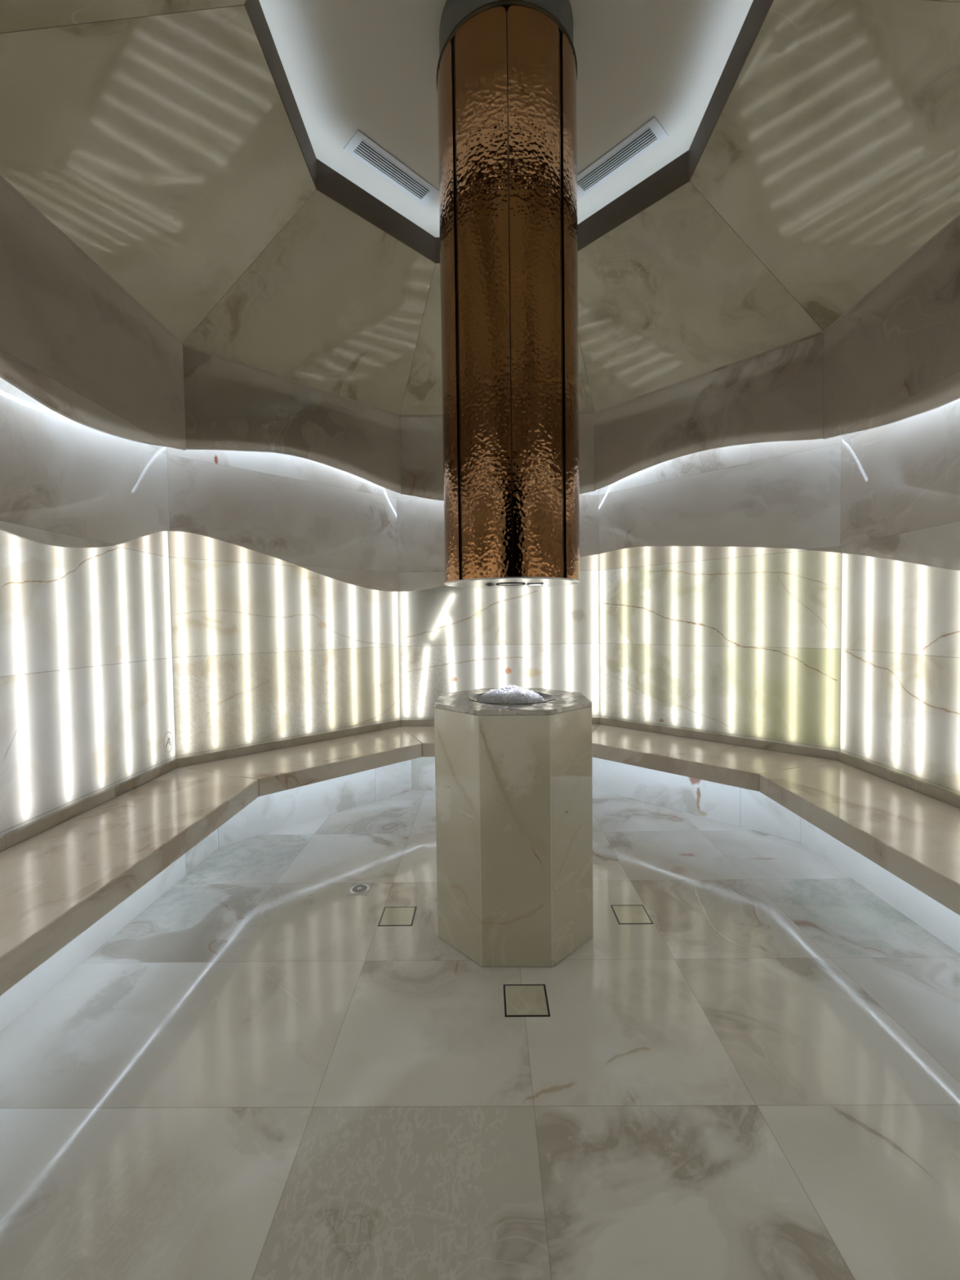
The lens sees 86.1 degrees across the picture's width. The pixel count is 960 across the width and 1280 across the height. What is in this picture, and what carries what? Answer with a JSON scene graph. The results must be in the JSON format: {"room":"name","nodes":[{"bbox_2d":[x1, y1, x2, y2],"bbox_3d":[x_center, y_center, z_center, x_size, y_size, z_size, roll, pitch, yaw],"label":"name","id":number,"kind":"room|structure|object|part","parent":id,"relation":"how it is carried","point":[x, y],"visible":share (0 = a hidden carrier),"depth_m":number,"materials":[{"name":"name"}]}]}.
{"room":"spa","nodes":[
{"label":"spa","id":0,"kind":"room"},
{"bbox_2d":[0,174,186,852],"bbox_3d":[-2.053,-0.248,2.525,0.294,3.277,1.947,-1,2,1],"label":"wall","id":1,"kind":"structure","parent":0,"point":[92,386],"depth_m":2.59,"materials":[{"name":"grey stone"}]},
{"bbox_3d":[-2.094,-1.114,2.495,0.014,1.309,1.855,-1,2,1],"label":"panel","id":2,"kind":"part","parent":1,"relation":"part of","materials":[{"name":"stone"}]},
{"bbox_3d":[-2.092,0.041,2.536,0.012,1.700,1.866,-1,2,1],"label":"backlit panel","id":3,"kind":"part","parent":1,"relation":"part of","materials":[{"name":"stone"}]},
{"bbox_2d":[0,759,177,851],"bbox_3d":[-2.068,0.869,2.564,0.020,0.059,1.857,-1,2,1],"label":"baseboard","id":4,"kind":"structure","parent":1,"relation":"attached to","point":[13,837],"depth_m":2.64,"materials":[{"name":"stone"}]},
{"bbox_3d":[-1.933,-1.467,2.482,0.022,0.842,1.722,-1,2,1],"label":"fascia panel","id":5,"kind":"part","parent":1,"relation":"part of","materials":[{"name":"stone"}]},
{"bbox_2d":[164,731,173,752],"bbox_3d":[-2.067,0.676,3.408,0.003,0.140,0.092,-1,2,1],"label":"sign","id":6,"kind":"object","parent":1,"relation":"attached to","point":[167,731],"depth_m":3.41,"materials":[{"name":"white"}]},
{"bbox_2d":[166,343,401,771],"bbox_3d":[-1.393,-0.311,4.075,1.947,3.277,0.294,-3,3,-44],"label":"wall","id":7,"kind":"structure","parent":0,"point":[282,534],"depth_m":3.92,"materials":[{"name":"grey stone"}]},
{"bbox_3d":[-1.424,-1.123,4.068,1.855,1.419,0.014,-3,3,-44],"label":"panel","id":8,"kind":"part","parent":7,"relation":"part of","materials":[{"name":"stone"}]},
{"bbox_3d":[-1.419,-0.023,4.116,1.866,1.700,0.012,-3,3,-44],"label":"backlit panel","id":9,"kind":"part","parent":7,"relation":"part of","materials":[{"name":"stone"}]},
{"bbox_2d":[176,720,400,767],"bbox_3d":[-1.399,0.805,4.135,1.857,0.059,0.020,-3,3,-44],"label":"baseboard","id":10,"kind":"structure","parent":7,"relation":"attached to","point":[206,757],"depth_m":3.98,"materials":[{"name":"stone"}]},
{"bbox_3d":[-1.315,-1.607,3.933,1.722,0.677,0.022,-3,3,-44],"label":"fascia panel","id":11,"kind":"part","parent":7,"relation":"part of","materials":[{"name":"stone"}]},
{"bbox_2d":[0,788,959,1279],"bbox_3d":[0.167,1.401,2.090,4.720,0.050,5.660,-1,2,1],"label":"floor","id":12,"kind":"structure","parent":0,"point":[255,1077],"depth_m":1.61,"materials":[{"name":"stone"}]},
{"bbox_2d":[346,882,372,895],"bbox_3d":[-0.658,1.360,2.811,0.108,0.006,0.128,-1,2,1],"label":"floor drain","id":13,"kind":"object","parent":12,"relation":"on","point":[357,888],"visible":1,"depth_m":2.80,"materials":[{"name":"silver metal"}]},
{"bbox_2d":[377,906,416,926],"bbox_3d":[-0.407,1.368,2.545,0.164,0.001,0.164,-1,2,1],"label":"floor hatch","id":14,"kind":"object","parent":12,"relation":"on","point":[391,916],"visible":1,"depth_m":2.54,"materials":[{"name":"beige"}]},
{"bbox_2d":[0,724,959,1031],"bbox_3d":[0.171,1.103,2.872,4.450,0.492,3.808,-1,2,1],"label":"bench","id":15,"kind":"object","parent":12,"relation":"on","point":[67,889],"visible":0.84,"depth_m":2.79,"materials":[{"name":"stone"}]},
{"bbox_3d":[-1.726,0.961,2.232,0.674,0.113,2.502,-1,2,1],"label":"seat","id":16,"kind":"part","parent":15,"relation":"part of","materials":[{"name":"stone"}]},
{"bbox_3d":[-1.156,0.896,3.892,1.838,0.113,0.674,-3,3,-44],"label":"seat","id":17,"kind":"part","parent":15,"relation":"part of","materials":[{"name":"stone"}]},
{"bbox_3d":[0.184,0.859,4.431,1.838,0.113,0.674,-1,2,1],"label":"seat","id":18,"kind":"part","parent":15,"relation":"part of","materials":[{"name":"stone"}]},
{"bbox_3d":[1.514,0.861,3.865,0.674,0.113,1.838,-3,3,-44],"label":"seat","id":19,"kind":"part","parent":15,"relation":"part of","materials":[{"name":"stone"}]},
{"bbox_3d":[2.050,0.912,2.193,0.674,0.113,2.502,-1,2,1],"label":"seat","id":20,"kind":"part","parent":15,"relation":"part of","materials":[{"name":"stone"}]},
{"bbox_2d":[434,688,593,967],"bbox_3d":[0.159,0.818,2.495,0.721,1.087,0.721,-1,2,1],"label":"pedestal","id":21,"kind":"object","parent":12,"relation":"on","point":[513,792],"visible":0.88,"depth_m":2.16,"materials":[{"name":"stone"}]},
{"bbox_2d":[476,684,543,703],"bbox_3d":[0.144,0.258,2.466,0.325,0.081,0.320,-1,2,1],"label":"crushed ice","id":22,"kind":"object","parent":21,"relation":"on","point":[511,694],"visible":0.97,"depth_m":2.38,"materials":[{"name":"white ice"}]},
{"bbox_2d":[469,692,554,704],"bbox_3d":[0.152,0.286,2.477,0.409,0.022,0.409,-1,2,1],"label":"basin","id":23,"kind":"object","parent":21,"relation":"in","point":[548,697],"depth_m":2.47,"materials":[{"name":"grey metal"}]},
{"bbox_2d":[503,984,550,1017],"bbox_3d":[0.176,1.380,1.970,0.166,0.001,0.166,-1,2,1],"label":"floor hatch","id":24,"kind":"object","parent":12,"relation":"on","point":[520,1000],"visible":1,"depth_m":1.96,"materials":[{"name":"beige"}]},
{"bbox_2d":[610,904,653,924],"bbox_3d":[0.746,1.353,2.533,0.164,0.001,0.164,-1,2,1],"label":"floor hatch","id":25,"kind":"object","parent":12,"relation":"on","point":[624,914],"visible":1,"depth_m":2.53,"materials":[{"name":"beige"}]},
{"bbox_2d":[0,0,959,414],"bbox_3d":[0.122,-2.340,2.431,4.460,1.055,4.460,-1,2,1],"label":"ceiling","id":26,"kind":"structure","parent":0,"point":[157,136],"depth_m":2.57,"materials":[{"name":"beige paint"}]},
{"bbox_3d":[-1.040,-2.123,1.296,1.198,0.731,1.845,-3,3,-44],"label":"sloped panel","id":27,"kind":"part","parent":26,"relation":"part of","materials":[{"name":"stone"}]},
{"bbox_3d":[-1.507,-2.156,2.454,1.198,0.731,1.845,-1,2,1],"label":"sloped panel","id":28,"kind":"part","parent":26,"relation":"part of","materials":[{"name":"stone"}]},
{"bbox_3d":[-1.018,-2.203,3.601,1.845,0.731,1.198,-3,3,-44],"label":"sloped panel","id":29,"kind":"part","parent":26,"relation":"part of","materials":[{"name":"stone"}]},
{"bbox_2d":[343,128,439,206],"bbox_3d":[-0.519,-2.828,3.098,0.585,0.008,0.158,-3,3,-44],"label":"ceiling vent","id":30,"kind":"object","parent":26,"relation":"in","point":[362,147],"visible":0.97,"depth_m":3.08,"materials":[{"name":"white metal"}]},
{"bbox_3d":[0.140,-2.234,4.067,1.845,0.731,1.198,-1,2,1],"label":"sloped panel","id":31,"kind":"part","parent":26,"relation":"part of","materials":[{"name":"stone"}]},
{"bbox_2d":[436,0,580,588],"bbox_3d":[0.139,-1.539,2.459,0.658,2.555,0.658,-1,2,1],"label":"column","id":32,"kind":"structure","parent":26,"relation":"attached to","point":[507,69],"depth_m":2.18,"materials":[{"name":"orange metal"}]},
{"bbox_3d":[-0.154,-1.433,2.361,0.027,2.325,0.234,-1,2,-19],"label":"copper panel","id":33,"kind":"part","parent":32,"relation":"part of","materials":[{"name":"brown metal"}]},
{"bbox_3d":[0.011,-1.429,2.179,0.234,2.325,0.027,0,2,25],"label":"copper panel","id":34,"kind":"part","parent":32,"relation":"part of","materials":[{"name":"brown metal"}]},
{"bbox_2d":[496,582,525,586],"bbox_3d":[0.150,-0.271,2.503,0.144,0.005,0.144,-2,2,-26],"label":"recessed light","id":35,"kind":"object","parent":32,"relation":"attached to","point":[497,584],"depth_m":2.50,"materials":[{"name":"silver"}]},
{"bbox_3d":[0.156,-0.276,2.503,0.658,0.005,0.658,-1,2,-9],"label":"underside plate","id":36,"kind":"part","parent":32,"relation":"part of","materials":[{"name":"silver metal"}]},
{"bbox_2d":[526,582,543,585],"bbox_3d":[0.269,-0.274,2.522,0.076,0.004,0.076,-1,2,1],"label":"recessed light","id":37,"kind":"object","parent":32,"relation":"on","point":[527,584],"depth_m":2.48,"materials":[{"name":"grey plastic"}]},
{"bbox_3d":[0.241,-1.432,2.168,0.234,2.325,0.027,-1,2,-19],"label":"copper panel","id":38,"kind":"part","parent":32,"relation":"part of","materials":[{"name":"brown metal"}]},
{"bbox_3d":[0.423,-1.440,2.333,0.027,2.325,0.234,0,2,25],"label":"copper panel","id":39,"kind":"part","parent":32,"relation":"part of","materials":[{"name":"brown metal"}]},
{"bbox_2d":[243,0,773,263],"bbox_3d":[0.118,-2.593,2.423,2.098,0.167,2.098,-1,2,1],"label":"trim","id":40,"kind":"structure","parent":26,"relation":"attached to","point":[678,172],"depth_m":2.89,"materials":[{"name":"grey paint"}]},
{"bbox_2d":[577,115,667,198],"bbox_3d":[0.798,-2.844,3.049,0.158,0.008,0.585,-3,3,-44],"label":"ceiling vent","id":41,"kind":"object","parent":26,"relation":"in","point":[651,132],"visible":0.81,"depth_m":3.02,"materials":[{"name":"white metal"}]},
{"bbox_3d":[1.288,-2.233,3.578,1.198,0.731,1.845,-3,3,-44],"label":"sloped panel","id":42,"kind":"part","parent":26,"relation":"part of","materials":[{"name":"stone"}]},
{"bbox_3d":[1.755,-2.199,2.420,1.198,0.731,1.845,-1,2,1],"label":"sloped panel","id":43,"kind":"part","parent":26,"relation":"part of","materials":[{"name":"stone"}]},
{"bbox_3d":[1.266,-2.153,1.273,1.845,0.731,1.198,-3,3,-44],"label":"sloped panel","id":44,"kind":"part","parent":26,"relation":"part of","materials":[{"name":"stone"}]},
{"bbox_2d":[396,411,601,727],"bbox_3d":[0.171,-0.353,4.704,1.947,3.277,0.294,-1,2,1],"label":"wall","id":45,"kind":"structure","parent":0,"point":[452,639],"depth_m":4.75,"materials":[{"name":"grey stone"}]},
{"bbox_3d":[0.153,-1.590,4.525,1.722,0.792,0.022,-1,2,1],"label":"fascia panel","id":46,"kind":"part","parent":45,"relation":"part of","materials":[{"name":"stone"}]},
{"bbox_3d":[0.160,-1.167,4.705,1.855,1.418,0.014,-1,2,1],"label":"panel","id":47,"kind":"part","parent":45,"relation":"part of","materials":[{"name":"stone"}]},
{"bbox_3d":[0.175,-0.067,4.757,1.866,1.700,0.012,-1,2,1],"label":"backlit panel","id":48,"kind":"part","parent":45,"relation":"part of","materials":[{"name":"stone"}]},
{"bbox_2d":[400,717,599,726],"bbox_3d":[0.186,0.762,4.773,1.857,0.059,0.020,-1,2,1],"label":"baseboard","id":49,"kind":"structure","parent":45,"relation":"attached to","point":[427,722],"depth_m":4.77,"materials":[{"name":"stone"}]},
{"bbox_2d":[594,331,845,764],"bbox_3d":[1.722,-0.351,4.043,0.294,3.277,1.947,-3,3,-44],"label":"wall","id":50,"kind":"structure","parent":0,"point":[719,489],"depth_m":3.88,"materials":[{"name":"grey stone"}]},
{"bbox_3d":[1.608,-1.646,3.904,0.022,0.677,1.722,-3,3,-44],"label":"fascia panel","id":51,"kind":"part","parent":50,"relation":"part of","materials":[{"name":"stone"}]},
{"bbox_2d":[600,717,838,760],"bbox_3d":[1.759,0.764,4.103,0.020,0.059,1.857,-3,3,-44],"label":"baseboard","id":52,"kind":"structure","parent":50,"relation":"attached to","point":[790,748],"depth_m":3.94,"materials":[{"name":"stone"}]},
{"bbox_3d":[1.731,-1.232,4.033,0.014,1.284,1.855,-3,3,-44],"label":"panel","id":53,"kind":"part","parent":50,"relation":"part of","materials":[{"name":"stone"}]},
{"bbox_3d":[1.757,-0.065,4.083,0.012,1.700,1.866,-3,3,-44],"label":"backlit panel","id":54,"kind":"part","parent":50,"relation":"part of","materials":[{"name":"stone"}]},
{"bbox_2d":[822,213,959,808],"bbox_3d":[2.352,-0.306,2.480,0.294,3.277,1.947,-1,2,1],"label":"wall","id":55,"kind":"structure","parent":0,"point":[891,376],"depth_m":2.83,"materials":[{"name":"grey stone"}]},
{"bbox_3d":[2.200,-1.529,2.439,0.022,0.824,1.722,-1,2,1],"label":"fascia panel","id":56,"kind":"part","parent":55,"relation":"part of","materials":[{"name":"stone"}]},
{"bbox_2d":[838,751,959,808],"bbox_3d":[2.397,0.810,2.518,0.020,0.059,1.857,-1,2,1],"label":"baseboard","id":57,"kind":"structure","parent":55,"relation":"attached to","point":[943,795],"depth_m":2.90,"materials":[{"name":"stone"}]},
{"bbox_3d":[2.399,-0.018,2.490,0.012,1.700,1.866,-1,2,1],"label":"backlit panel","id":58,"kind":"part","parent":55,"relation":"part of","materials":[{"name":"stone"}]},
{"bbox_3d":[2.371,-1.072,2.453,0.014,1.510,1.855,-1,2,1],"label":"panel","id":59,"kind":"part","parent":55,"relation":"part of","materials":[{"name":"stone"}]}
]}

